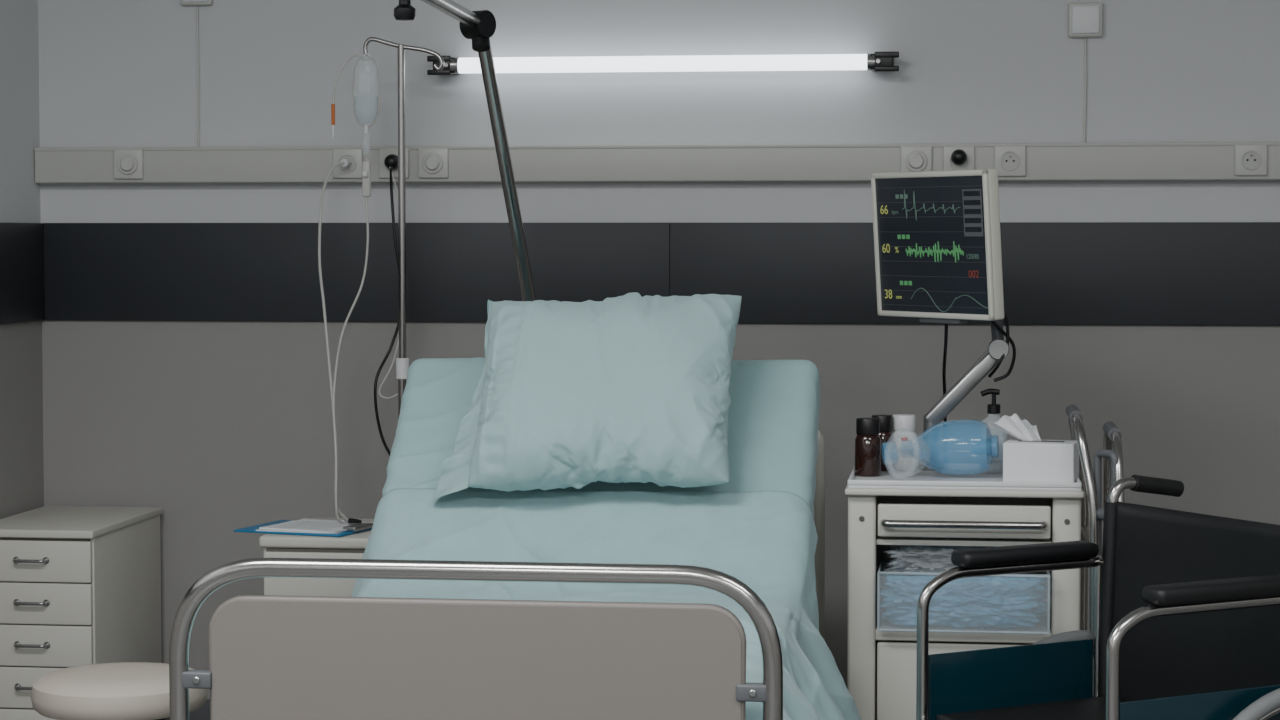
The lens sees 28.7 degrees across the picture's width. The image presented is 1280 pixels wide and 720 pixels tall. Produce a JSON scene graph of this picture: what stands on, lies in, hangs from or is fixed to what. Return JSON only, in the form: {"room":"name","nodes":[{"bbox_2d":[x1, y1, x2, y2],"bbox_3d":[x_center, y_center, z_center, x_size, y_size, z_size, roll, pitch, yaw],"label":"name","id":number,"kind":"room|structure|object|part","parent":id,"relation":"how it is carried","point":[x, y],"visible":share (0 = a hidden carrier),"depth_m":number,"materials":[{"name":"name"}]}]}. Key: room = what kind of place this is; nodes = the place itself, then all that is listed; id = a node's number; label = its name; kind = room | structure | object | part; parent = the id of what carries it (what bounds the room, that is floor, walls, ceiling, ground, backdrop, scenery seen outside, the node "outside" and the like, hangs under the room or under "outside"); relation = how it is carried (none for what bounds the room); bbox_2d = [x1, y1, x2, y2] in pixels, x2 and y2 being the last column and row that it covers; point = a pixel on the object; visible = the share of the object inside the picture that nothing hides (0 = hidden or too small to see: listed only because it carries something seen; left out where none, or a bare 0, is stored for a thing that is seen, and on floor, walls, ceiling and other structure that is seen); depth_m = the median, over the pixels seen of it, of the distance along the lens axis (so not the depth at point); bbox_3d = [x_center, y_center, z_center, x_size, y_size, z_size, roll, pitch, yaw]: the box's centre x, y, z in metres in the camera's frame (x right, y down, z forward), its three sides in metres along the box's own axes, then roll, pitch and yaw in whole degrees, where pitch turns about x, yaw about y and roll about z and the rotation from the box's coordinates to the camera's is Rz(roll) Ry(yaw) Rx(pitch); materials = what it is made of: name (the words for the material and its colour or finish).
{"room":"hospital room","nodes":[
{"label":"hospital room","id":0,"kind":"room"},
{"bbox_2d":[0,0,43,518],"bbox_3d":[-2.276,-0.195,2.906,0.100,2.900,8.400,0,3,7],"label":"wall","id":1,"kind":"structure","parent":0,"point":[21,375],"depth_m":6.91,"materials":[{"name":"paint"}]},
{"bbox_2d":[0,222,44,323],"bbox_3d":[-2.220,-0.042,2.907,0.012,0.274,8.400,0,3,7],"label":"wall panel","id":2,"kind":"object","parent":1,"relation":"attached to","point":[21,244],"depth_m":6.88,"materials":[{"name":"black plastic"}]},
{"bbox_2d":[38,0,1279,698],"bbox_3d":[0.881,-0.389,6.782,5.377,2.900,0.100,0,3,7],"label":"wall","id":3,"kind":"structure","parent":0,"point":[223,427],"depth_m":6.83,"materials":[{"name":"paint"}]},
{"bbox_2d":[166,699,209,719],"bbox_3d":[0.874,1.017,6.795,5.177,0.090,0.015,0,3,7],"label":"baseboard","id":4,"kind":"structure","parent":3,"relation":"attached to","point":[203,713],"depth_m":7.06,"materials":[{"name":"grey plastic"}]},
{"bbox_2d":[180,0,212,146],"bbox_3d":[-1.235,-0.836,6.966,0.090,0.487,0.026,0,3,7],"label":"box","id":5,"kind":"object","parent":3,"relation":"attached to","point":[196,3],"visible":1,"depth_m":6.97,"materials":[{"name":"plastic"}]},
{"bbox_2d":[43,223,669,321],"bbox_3d":[-0.800,-0.244,6.948,1.778,0.274,0.012,0,3,7],"label":"wall panel","id":6,"kind":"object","parent":3,"relation":"attached to","point":[93,271],"depth_m":6.95,"materials":[{"name":"black plastic"}]},
{"bbox_2d":[34,142,1279,183],"bbox_3d":[0.872,-0.530,6.699,5.175,0.100,0.051,0,3,7],"label":"wall rail","id":7,"kind":"object","parent":3,"relation":"attached to","point":[1124,161],"visible":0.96,"depth_m":6.78,"materials":[{"name":"plastic"}]},
{"bbox_2d":[114,149,142,178],"bbox_3d":[-1.426,-0.545,6.957,0.084,0.082,0.024,0,3,7],"label":"wall outlet","id":8,"kind":"object","parent":7,"relation":"attached to","point":[128,164],"visible":1,"depth_m":6.96,"materials":[{"name":"plastic"}]},
{"bbox_2d":[333,148,362,177],"bbox_3d":[-0.806,-0.541,6.879,0.084,0.082,0.022,0,3,7],"label":"wall outlet","id":9,"kind":"object","parent":7,"relation":"attached to","point":[354,170],"visible":0.98,"depth_m":6.88,"materials":[{"name":"plastic"}]},
{"bbox_2d":[318,158,361,523],"bbox_3d":[-0.794,-0.071,6.571,0.095,0.936,0.665,0,3,-8],"label":"tubing","id":10,"kind":"object","parent":9,"relation":"attached to","point":[344,162],"visible":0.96,"depth_m":6.67,"materials":[{"name":"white plastic"}]},
{"bbox_2d":[379,148,408,177],"bbox_3d":[-0.677,-0.540,6.862,0.084,0.082,0.022,0,3,7],"label":"wall outlet","id":11,"kind":"object","parent":7,"relation":"attached to","point":[384,172],"visible":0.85,"depth_m":6.87,"materials":[{"name":"plastic"}]},
{"bbox_2d":[374,154,398,455],"bbox_3d":[-0.574,0.110,6.637,0.125,1.324,0.574,-2,3,-31],"label":"power cable","id":12,"kind":"object","parent":11,"relation":"attached to","point":[391,161],"visible":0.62,"depth_m":6.78,"materials":[{"name":"black plastic"}]},
{"bbox_2d":[418,148,447,177],"bbox_3d":[-0.568,-0.539,6.847,0.084,0.082,0.024,0,3,7],"label":"wall outlet","id":13,"kind":"object","parent":7,"relation":"attached to","point":[432,162],"visible":1,"depth_m":6.84,"materials":[{"name":"plastic"}]},
{"bbox_2d":[901,146,931,171],"bbox_3d":[0.738,-0.531,6.680,0.084,0.082,0.024,0,3,7],"label":"wall outlet","id":14,"kind":"object","parent":7,"relation":"attached to","point":[913,158],"visible":0.81,"depth_m":6.68,"materials":[{"name":"plastic"}]},
{"bbox_2d":[943,146,974,170],"bbox_3d":[0.849,-0.530,6.653,0.084,0.082,0.051,0,3,7],"label":"wall outlet","id":15,"kind":"object","parent":7,"relation":"attached to","point":[954,157],"visible":0.92,"depth_m":6.66,"materials":[{"name":"plastic"}]},
{"bbox_2d":[994,145,1025,175],"bbox_3d":[0.985,-0.529,6.650,0.084,0.082,0.022,0,3,7],"label":"wall outlet","id":16,"kind":"object","parent":7,"relation":"attached to","point":[1008,160],"visible":0.98,"depth_m":6.65,"materials":[{"name":"plastic"}]},
{"bbox_2d":[1234,144,1267,175],"bbox_3d":[1.607,-0.525,6.570,0.084,0.082,0.022,0,3,7],"label":"wall outlet","id":17,"kind":"object","parent":7,"relation":"attached to","point":[1250,159],"visible":1,"depth_m":6.57,"materials":[{"name":"plastic"}]},
{"bbox_2d":[427,51,898,74],"bbox_3d":[0.059,-0.801,6.768,1.280,0.052,0.094,0,3,7],"label":"lamp","id":18,"kind":"object","parent":3,"relation":"attached to","point":[877,61],"visible":0.98,"depth_m":6.73,"materials":[{"name":"white glass"}]},
{"bbox_2d":[433,58,459,74],"bbox_3d":[-0.530,-0.805,6.849,0.062,0.042,0.082,0,3,7],"label":"socket","id":19,"kind":"object","parent":18,"relation":"attached to","point":[451,65],"depth_m":6.81,"materials":[{"name":"silver plastic"}]},
{"bbox_2d":[870,54,893,70],"bbox_3d":[0.649,-0.797,6.699,0.062,0.042,0.082,0,3,7],"label":"socket","id":20,"kind":"object","parent":18,"relation":"attached to","point":[878,62],"depth_m":6.66,"materials":[{"name":"black plastic"}]},
{"bbox_2d":[670,222,1279,325],"bbox_3d":[1.762,-0.228,6.621,3.387,0.274,0.012,0,3,7],"label":"wall panel","id":21,"kind":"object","parent":3,"relation":"attached to","point":[1054,273],"depth_m":6.70,"materials":[{"name":"black plastic"}]},
{"bbox_2d":[1068,2,1102,142],"bbox_3d":[1.186,-0.764,6.660,0.090,0.374,0.026,0,3,7],"label":"box","id":22,"kind":"object","parent":3,"relation":"attached to","point":[1085,19],"visible":1,"depth_m":6.64,"materials":[{"name":"plastic"}]},
{"bbox_3d":[0.342,1.320,2.647,5.377,0.100,8.600,0,3,7],"label":"floor","id":23,"kind":"structure","parent":0,"visible":0},
{"bbox_2d":[0,506,161,719],"bbox_3d":[-1.548,0.745,6.765,0.342,0.637,0.593,0,3,7],"label":"base cabinet","id":24,"kind":"object","parent":23,"relation":"on","point":[80,585],"visible":0.82,"depth_m":6.50,"materials":[{"name":"beige paint"}]},
{"bbox_3d":[-1.581,0.851,6.488,0.089,0.009,0.026,0,3,7],"label":"handle","id":25,"kind":"part","parent":24,"relation":"part of","materials":[{"name":"metal"}]},
{"bbox_3d":[-1.582,0.964,6.515,0.326,0.108,0.016,0,3,7],"label":"drawer","id":26,"kind":"part","parent":24,"relation":"part of","materials":[{"name":"beige paint"}]},
{"bbox_3d":[-1.581,0.520,6.472,0.089,0.009,0.026,0,3,7],"label":"handle","id":27,"kind":"part","parent":24,"relation":"part of","materials":[{"name":"metal"}]},
{"bbox_3d":[-1.581,0.630,6.477,0.089,0.009,0.026,0,3,7],"label":"handle","id":28,"kind":"part","parent":24,"relation":"part of","materials":[{"name":"metal"}]},
{"bbox_3d":[-1.581,0.741,6.483,0.089,0.009,0.026,0,3,7],"label":"handle","id":29,"kind":"part","parent":24,"relation":"part of","materials":[{"name":"metal"}]},
{"bbox_3d":[-1.582,0.854,6.510,0.326,0.108,0.016,0,3,7],"label":"drawer","id":30,"kind":"part","parent":24,"relation":"part of","materials":[{"name":"beige paint"}]},
{"bbox_3d":[-1.582,0.522,6.493,0.326,0.108,0.016,0,3,7],"label":"drawer","id":31,"kind":"part","parent":24,"relation":"part of","materials":[{"name":"beige paint"}]},
{"bbox_3d":[-1.582,0.743,6.504,0.326,0.108,0.016,0,3,7],"label":"drawer","id":32,"kind":"part","parent":24,"relation":"part of","materials":[{"name":"beige paint"}]},
{"bbox_3d":[-1.582,0.633,6.499,0.326,0.108,0.016,0,3,7],"label":"drawer","id":33,"kind":"part","parent":24,"relation":"part of","materials":[{"name":"beige paint"}]},
{"bbox_2d":[31,662,207,719],"bbox_3d":[-1.054,0.890,5.137,0.407,0.509,0.431,0,3,7],"label":"round stool","id":34,"kind":"object","parent":23,"relation":"on","point":[120,690],"visible":0.88,"depth_m":4.99,"materials":[{"name":"plastic"}]},
{"bbox_2d":[259,518,373,596],"bbox_3d":[-0.717,0.755,6.334,0.396,0.660,0.450,0,3,7],"label":"bedside table","id":35,"kind":"object","parent":23,"relation":"on","point":[352,546],"visible":0.04,"depth_m":6.14,"materials":[{"name":"beige paint"}]},
{"bbox_2d":[233,519,372,536],"bbox_3d":[-0.829,0.417,6.289,0.305,0.017,0.240,1,3,21],"label":"clipboard","id":36,"kind":"object","parent":35,"relation":"on","point":[310,527],"visible":0.88,"depth_m":6.23,"materials":[{"name":"plastic"}]},
{"bbox_2d":[363,37,443,418],"bbox_3d":[-0.625,0.108,6.638,0.438,1.921,0.458,0,3,7],"label":"stand","id":37,"kind":"object","parent":23,"relation":"on","point":[402,363],"visible":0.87,"depth_m":6.58,"materials":[{"name":"silver metal"}]},
{"bbox_2d":[331,53,379,521],"bbox_3d":[-0.767,-0.199,6.445,0.131,1.202,0.337,0,3,7],"label":"bag","id":38,"kind":"object","parent":37,"relation":"hanging from","point":[366,107],"visible":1,"depth_m":6.57,"materials":[{"name":"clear plastic"}]},
{"bbox_2d":[169,357,824,719],"bbox_3d":[-0.157,0.586,5.127,1.045,1.117,1.980,0,3,7],"label":"hospital bed","id":39,"kind":"object","parent":23,"relation":"on","point":[272,657],"visible":0.7,"depth_m":4.17,"materials":[{"name":"fabric"}]},
{"bbox_2d":[394,0,534,300],"bbox_3d":[-0.424,-0.005,5.417,0.128,1.589,1.565,1,3,11],"label":"pole","id":40,"kind":"object","parent":39,"relation":"attached to","point":[478,26],"visible":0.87,"depth_m":5.86,"materials":[{"name":"silver metal"}]},
{"bbox_3d":[-0.472,-0.706,5.022,0.044,0.045,0.044,0,3,7],"label":"clamp knob","id":41,"kind":"part","parent":40,"relation":"part of","materials":[{"name":"black plastic"}]},
{"bbox_3d":[-0.448,-0.758,5.204,0.042,0.058,1.173,0,3,7],"label":"arm","id":42,"kind":"part","parent":40,"relation":"part of","materials":[{"name":"silver metal"}]},
{"bbox_3d":[-0.280,0.683,4.168,1.038,0.699,0.033,0,3,7],"label":"footboard frame","id":43,"kind":"part","parent":39,"relation":"part of","materials":[{"name":"silver metal"}]},
{"bbox_3d":[-0.277,0.620,4.165,0.893,0.427,0.016,0,3,7],"label":"footboard panel","id":44,"kind":"part","parent":39,"relation":"part of","materials":[{"name":"plastic"}]},
{"bbox_3d":[-0.157,0.349,5.063,0.957,0.637,1.617,0,3,7],"label":"mattress","id":45,"kind":"part","parent":39,"relation":"part of","materials":[{"name":"fabric"}]},
{"bbox_2d":[351,488,860,719],"bbox_3d":[-0.123,0.585,4.881,1.202,0.551,1.220,0,3,7],"label":"blanket","id":46,"kind":"object","parent":39,"relation":"on","point":[766,540],"visible":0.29,"depth_m":5.34,"materials":[{"name":"fabric"}]},
{"bbox_2d":[432,292,740,500],"bbox_3d":[-0.117,0.081,5.471,0.671,0.452,0.300,0,3,4],"label":"pillow","id":47,"kind":"object","parent":46,"relation":"on","point":[629,387],"visible":1,"depth_m":5.39,"materials":[{"name":"fabric"}]},
{"bbox_3d":[-0.026,0.474,6.084,0.951,0.646,0.032,0,3,7],"label":"headboard frame","id":48,"kind":"part","parent":39,"relation":"part of","materials":[{"name":"beige paint"}]},
{"bbox_2d":[845,463,1084,719],"bbox_3d":[0.736,0.685,5.699,0.521,0.862,0.462,0,3,7],"label":"cart","id":49,"kind":"object","parent":23,"relation":"on","point":[957,506],"visible":0.66,"depth_m":5.52,"materials":[{"name":"beige paint"}]},
{"bbox_3d":[0.493,0.658,5.558,0.062,0.730,0.048,0,3,7],"label":"post","id":50,"kind":"part","parent":49,"relation":"part of","materials":[{"name":"beige paint"}]},
{"bbox_2d":[855,418,880,475],"bbox_3d":[0.519,0.198,5.697,0.060,0.130,0.060,0,3,7],"label":"pill bottle","id":51,"kind":"object","parent":49,"relation":"on","point":[867,440],"visible":1,"depth_m":5.67,"materials":[{"name":"brown glass"}]},
{"bbox_2d":[872,415,893,470],"bbox_3d":[0.564,0.193,5.822,0.054,0.128,0.054,0,3,7],"label":"pill bottle","id":52,"kind":"object","parent":49,"relation":"on","point":[886,435],"visible":0.71,"depth_m":5.80,"materials":[{"name":"brown glass"}]},
{"bbox_2d":[892,414,916,470],"bbox_3d":[0.616,0.192,5.836,0.060,0.128,0.060,0,3,7],"label":"pill bottle","id":53,"kind":"object","parent":49,"relation":"on","point":[904,425],"visible":1,"depth_m":5.81,"materials":[{"name":"white plastic"}]},
{"bbox_2d":[871,169,1015,469],"bbox_3d":[0.763,-0.060,5.764,0.274,0.746,0.410,-2,3,-33],"label":"patient monitor","id":54,"kind":"object","parent":49,"relation":"on","point":[938,255],"visible":1,"depth_m":5.70,"materials":[{"name":"grey plastic"}]},
{"bbox_3d":[0.681,0.196,5.848,0.036,0.120,0.036,0,3,7],"label":"post","id":55,"kind":"part","parent":54,"relation":"part of","materials":[{"name":"metal"}]},
{"bbox_3d":[0.759,0.060,5.841,0.190,0.195,0.036,0,3,0],"label":"arm","id":56,"kind":"part","parent":54,"relation":"part of","materials":[{"name":"metal"}]},
{"bbox_3d":[0.712,0.726,5.518,0.377,0.200,0.018,0,3,7],"label":"drawer","id":57,"kind":"part","parent":49,"relation":"part of","materials":[{"name":"beige paint"}]},
{"bbox_2d":[875,607,1051,642],"bbox_3d":[0.737,0.599,5.703,0.385,0.025,0.403,0,3,7],"label":"shelf","id":58,"kind":"object","parent":49,"relation":"attached to","point":[1041,626],"depth_m":5.52,"materials":[{"name":"beige paint"}]},
{"bbox_2d":[877,551,1050,634],"bbox_3d":[0.727,0.498,5.635,0.380,0.183,0.366,0,3,7],"label":"storage bin","id":59,"kind":"object","parent":49,"relation":"on","point":[1006,600],"visible":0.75,"depth_m":5.49,"materials":[{"name":"clear plastic"}]},
{"bbox_2d":[876,535,1051,546],"bbox_3d":[0.738,0.395,5.702,0.385,0.012,0.385,0,3,7],"label":"shelf","id":60,"kind":"object","parent":49,"relation":"attached to","point":[926,540],"depth_m":5.51,"materials":[{"name":"beige paint"}]},
{"bbox_3d":[0.709,0.359,5.472,0.364,0.017,0.038,0,3,7],"label":"drawer handle","id":61,"kind":"part","parent":49,"relation":"part of","materials":[{"name":"silver metal"}]},
{"bbox_3d":[0.763,0.641,5.914,0.509,0.730,0.012,0,3,7],"label":"panel","id":62,"kind":"part","parent":49,"relation":"part of","materials":[{"name":"beige paint"}]},
{"bbox_3d":[0.712,0.354,5.499,0.377,0.073,0.018,0,3,7],"label":"drawer","id":63,"kind":"part","parent":49,"relation":"part of","materials":[{"name":"beige paint"}]},
{"bbox_2d":[848,467,1081,490],"bbox_3d":[0.737,0.270,5.686,0.509,0.010,0.434,0,3,7],"label":"tray","id":64,"kind":"object","parent":49,"relation":"on","point":[949,478],"depth_m":5.49,"materials":[{"name":"white plastic"}]},
{"bbox_2d":[980,388,1006,471],"bbox_3d":[0.815,0.163,5.758,0.068,0.195,0.052,0,3,7],"label":"sanitizer bottle","id":65,"kind":"object","parent":49,"relation":"on","point":[992,440],"visible":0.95,"depth_m":5.74,"materials":[{"name":"clear plastic"}]},
{"bbox_3d":[0.805,0.075,5.751,0.044,0.019,0.014,0,3,-7],"label":"spout","id":66,"kind":"part","parent":65,"relation":"part of","materials":[{"name":"black plastic"}]},
{"bbox_3d":[0.815,0.094,5.755,0.010,0.032,0.010,0,3,7],"label":"stem","id":67,"kind":"part","parent":65,"relation":"part of","materials":[{"name":"black plastic"}]},
{"bbox_2d":[988,413,1078,482],"bbox_3d":[0.875,0.195,5.574,0.196,0.149,0.110,1,3,16],"label":"tissue box","id":68,"kind":"object","parent":49,"relation":"on","point":[1026,458],"visible":0.98,"depth_m":5.52,"materials":[{"name":"cardboard"}]},
{"bbox_3d":[0.936,0.661,5.501,0.062,0.730,0.048,0,3,7],"label":"post","id":69,"kind":"part","parent":49,"relation":"part of","materials":[{"name":"beige paint"}]},
{"bbox_2d":[1066,404,1124,630],"bbox_3d":[1.013,0.615,5.589,0.119,1.016,0.564,0,3,7],"label":"walker","id":70,"kind":"object","parent":23,"relation":"on","point":[1092,512],"visible":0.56,"depth_m":5.40,"materials":[{"name":"silver metal"}]},
{"bbox_3d":[0.988,0.601,5.612,0.056,0.981,0.510,0,3,7],"label":"frame","id":71,"kind":"part","parent":70,"relation":"part of","materials":[{"name":"silver metal"}]},
{"bbox_3d":[1.050,0.621,5.564,0.026,0.946,0.510,0,3,7],"label":"frame","id":72,"kind":"part","parent":70,"relation":"part of","materials":[{"name":"silver metal"}]},
{"bbox_2d":[916,475,1279,719],"bbox_3d":[0.868,0.707,4.634,0.975,0.925,0.738,-2,3,-29],"label":"wheelchair","id":73,"kind":"object","parent":23,"relation":"on","point":[1186,605],"visible":1,"depth_m":4.79,"materials":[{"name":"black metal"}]},
{"bbox_3d":[0.720,0.681,4.871,0.436,0.577,0.023,-2,3,-29],"label":"arm frame","id":74,"kind":"part","parent":73,"relation":"part of","materials":[{"name":"silver metal"}]},
{"bbox_3d":[0.911,0.676,4.976,0.023,0.554,0.023,-2,3,-29],"label":"arm","id":75,"kind":"part","parent":73,"relation":"part of","materials":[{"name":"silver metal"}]},
{"bbox_3d":[0.989,0.622,4.987,0.173,0.781,0.023,-2,3,-29],"label":"post","id":76,"kind":"part","parent":73,"relation":"part of","materials":[{"name":"silver metal"}]},
{"bbox_3d":[0.989,0.705,4.380,0.436,0.577,0.023,-2,3,-29],"label":"arm frame","id":77,"kind":"part","parent":73,"relation":"part of","materials":[{"name":"silver metal"}]}
]}

